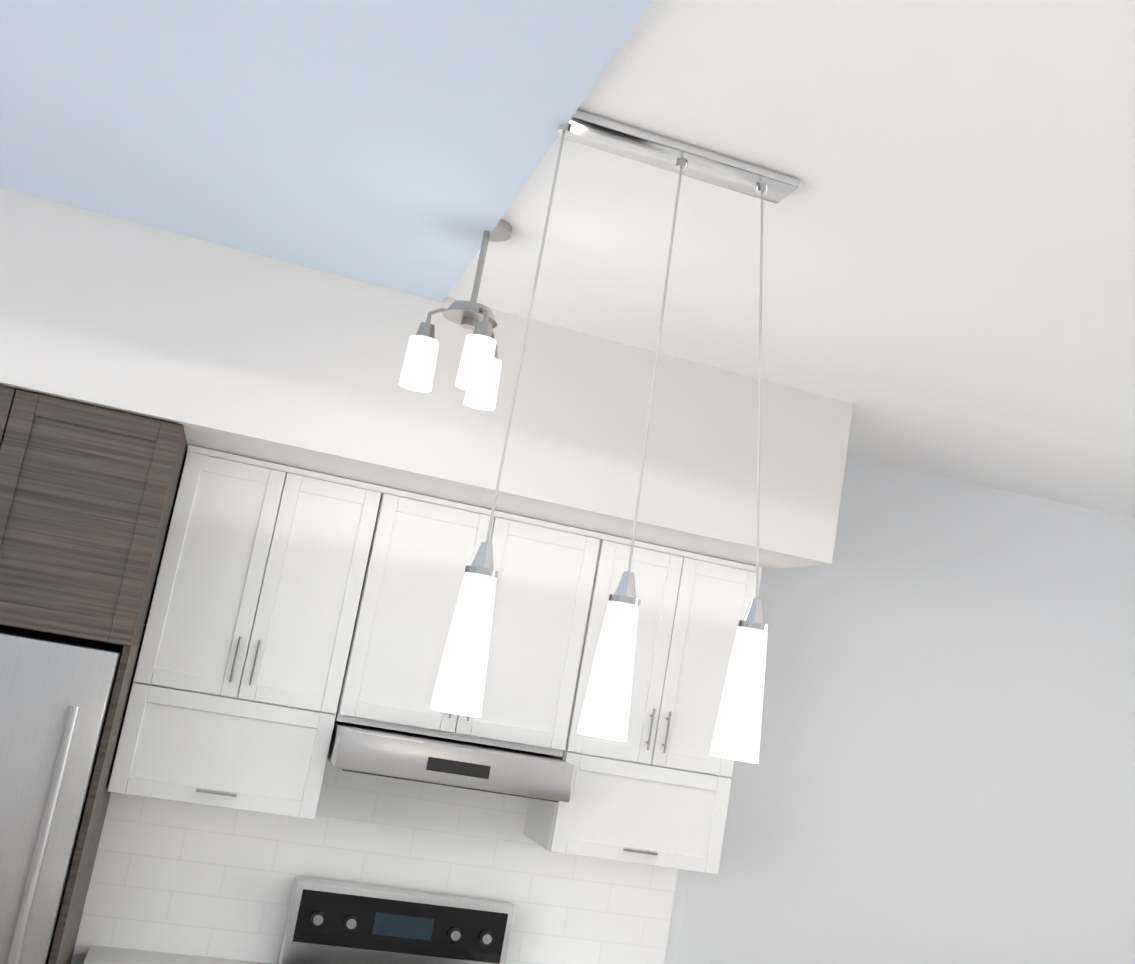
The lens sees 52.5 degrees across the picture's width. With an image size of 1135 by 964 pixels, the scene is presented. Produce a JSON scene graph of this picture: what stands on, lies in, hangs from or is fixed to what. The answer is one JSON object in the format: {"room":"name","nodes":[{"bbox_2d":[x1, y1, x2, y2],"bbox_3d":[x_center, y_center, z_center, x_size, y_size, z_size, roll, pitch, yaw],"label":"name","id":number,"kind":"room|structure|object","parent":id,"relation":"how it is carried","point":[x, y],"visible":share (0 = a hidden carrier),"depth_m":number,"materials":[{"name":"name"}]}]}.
{"room":"kitchen","nodes":[
{"label":"kitchen","id":0,"kind":"room"},
{"bbox_2d":[71,869,689,963],"bbox_3d":[0.664,1.356,4.411,10.370,3.050,0.120,13,-10,-15],"label":"wall","id":1,"kind":"structure","parent":0,"point":[676,917],"depth_m":4.24,"materials":[{"name":"white paint"}]},
{"bbox_2d":[107,445,406,819],"bbox_3d":[-1.007,0.493,3.757,0.677,1.070,0.342,13,-10,-15],"label":"upper cabinet","id":2,"kind":"object","parent":1,"relation":"attached to","point":[295,613],"depth_m":3.59,"materials":[{"name":"white paint"}]},
{"bbox_2d":[73,758,677,963],"bbox_3d":[-0.553,1.268,3.986,2.020,0.900,0.008,13,-10,-15],"label":"backsplash","id":3,"kind":"structure","parent":1,"relation":"attached to","point":[178,877],"depth_m":3.94,"materials":[{"name":"tile"}]},
{"bbox_2d":[359,492,622,764],"bbox_3d":[-0.353,0.485,3.957,0.874,0.763,0.342,13,-10,-15],"label":"upper cabinet","id":4,"kind":"object","parent":1,"relation":"attached to","point":[555,582],"depth_m":3.82,"materials":[{"name":"white paint"}]},
{"bbox_2d":[327,720,574,801],"bbox_3d":[-0.408,0.917,3.806,0.754,0.124,0.491,13,-10,-15],"label":"range hood","id":5,"kind":"object","parent":4,"relation":"attached to","point":[370,750],"visible":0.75,"depth_m":3.58,"materials":[{"name":"silver metal"}]},
{"bbox_2d":[524,538,761,873],"bbox_3d":[0.244,0.775,4.102,0.667,1.070,0.342,13,-10,-15],"label":"upper cabinet","id":6,"kind":"object","parent":1,"relation":"attached to","point":[656,797],"depth_m":3.95,"materials":[{"name":"white paint"}]},
{"bbox_2d":[0,187,852,570],"bbox_3d":[-1.485,-0.468,3.526,4.850,0.547,0.750,13,-10,-15],"label":"soffit","id":7,"kind":"structure","parent":0,"point":[232,351],"depth_m":3.42,"materials":[{"name":"white paint"}]},
{"bbox_2d":[447,0,1134,517],"bbox_3d":[1.600,-0.452,2.486,10.370,0.120,4.740,13,-10,-15],"label":"ceiling","id":8,"kind":"structure","parent":0,"point":[949,258],"depth_m":2.54,"materials":[{"name":"white paint"}]},
{"bbox_2d":[0,0,652,301],"bbox_3d":[-1.456,-1.135,1.249,3.440,0.019,3.748,13,-10,-15],"label":"ceiling panel","id":9,"kind":"object","parent":8,"relation":"attached to","point":[402,145],"visible":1,"depth_m":2.41,"materials":[{"name":"blue paint"}]},
{"bbox_2d":[399,219,511,409],"bbox_3d":[-0.239,-0.430,2.804,0.250,0.440,0.243,13,-10,-15],"label":"kitchen ceiling light","id":10,"kind":"object","parent":8,"relation":"attached to","point":[478,376],"visible":0.98,"depth_m":2.77,"materials":[{"name":"white glass"}]},
{"bbox_2d":[429,124,569,717],"bbox_3d":[-0.103,-0.141,2.153,0.094,1.140,0.094,13,-10,-15],"label":"pendant light","id":11,"kind":"object","parent":8,"relation":"hanging from","point":[459,685],"visible":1,"depth_m":2.05,"materials":[{"name":"white glass"}]},
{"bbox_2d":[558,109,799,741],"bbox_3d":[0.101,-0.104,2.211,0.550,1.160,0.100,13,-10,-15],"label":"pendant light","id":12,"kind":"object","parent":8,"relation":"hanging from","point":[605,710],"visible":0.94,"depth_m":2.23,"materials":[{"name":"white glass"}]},
{"bbox_2d":[709,186,768,763],"bbox_3d":[0.375,-0.033,2.285,0.179,1.140,0.094,13,-10,-15],"label":"pendant light","id":13,"kind":"object","parent":8,"relation":"hanging from","point":[737,734],"visible":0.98,"depth_m":2.20,"materials":[{"name":"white glass"}]},
{"bbox_2d":[676,457,1134,963],"bbox_3d":[3.001,1.810,4.649,5.150,3.050,0.667,13,-10,-15],"label":"wall","id":14,"kind":"structure","parent":0,"point":[942,771],"depth_m":4.51,"materials":[{"name":"white paint"}]},
{"bbox_3d":[-1.583,2.231,2.355,5.200,0.120,2.290,13,-10,-15],"label":"floor","id":15,"kind":"structure","parent":0,"visible":0},
{"bbox_2d":[0,625,123,963],"bbox_3d":[-1.859,1.307,3.147,0.840,1.850,0.801,13,-10,-15],"label":"fridge","id":16,"kind":"object","parent":15,"relation":"on","point":[56,691],"visible":0.92,"depth_m":3.01,"materials":[{"name":"metal"}]},
{"bbox_2d":[0,386,187,963],"bbox_3d":[-1.811,0.997,3.237,0.885,2.500,0.746,13,-10,-15],"label":"tall cabinet","id":17,"kind":"object","parent":15,"relation":"on","point":[88,494],"visible":0.96,"depth_m":3.15,"materials":[{"name":"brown wood"}]},
{"bbox_2d":[83,945,270,963],"bbox_3d":[-1.229,1.938,3.351,0.580,0.912,0.646,13,-10,-15],"label":"base cabinet","id":18,"kind":"object","parent":15,"relation":"on","point":[103,955],"visible":1,"depth_m":3.64,"materials":[{"name":"grey wood"}]},
{"bbox_2d":[278,876,515,963],"bbox_3d":[-0.550,1.934,3.491,0.754,1.200,0.734,13,-10,-15],"label":"stove","id":19,"kind":"object","parent":15,"relation":"on","point":[332,922],"visible":0.98,"depth_m":3.84,"materials":[{"name":"silver metal"}]}
]}

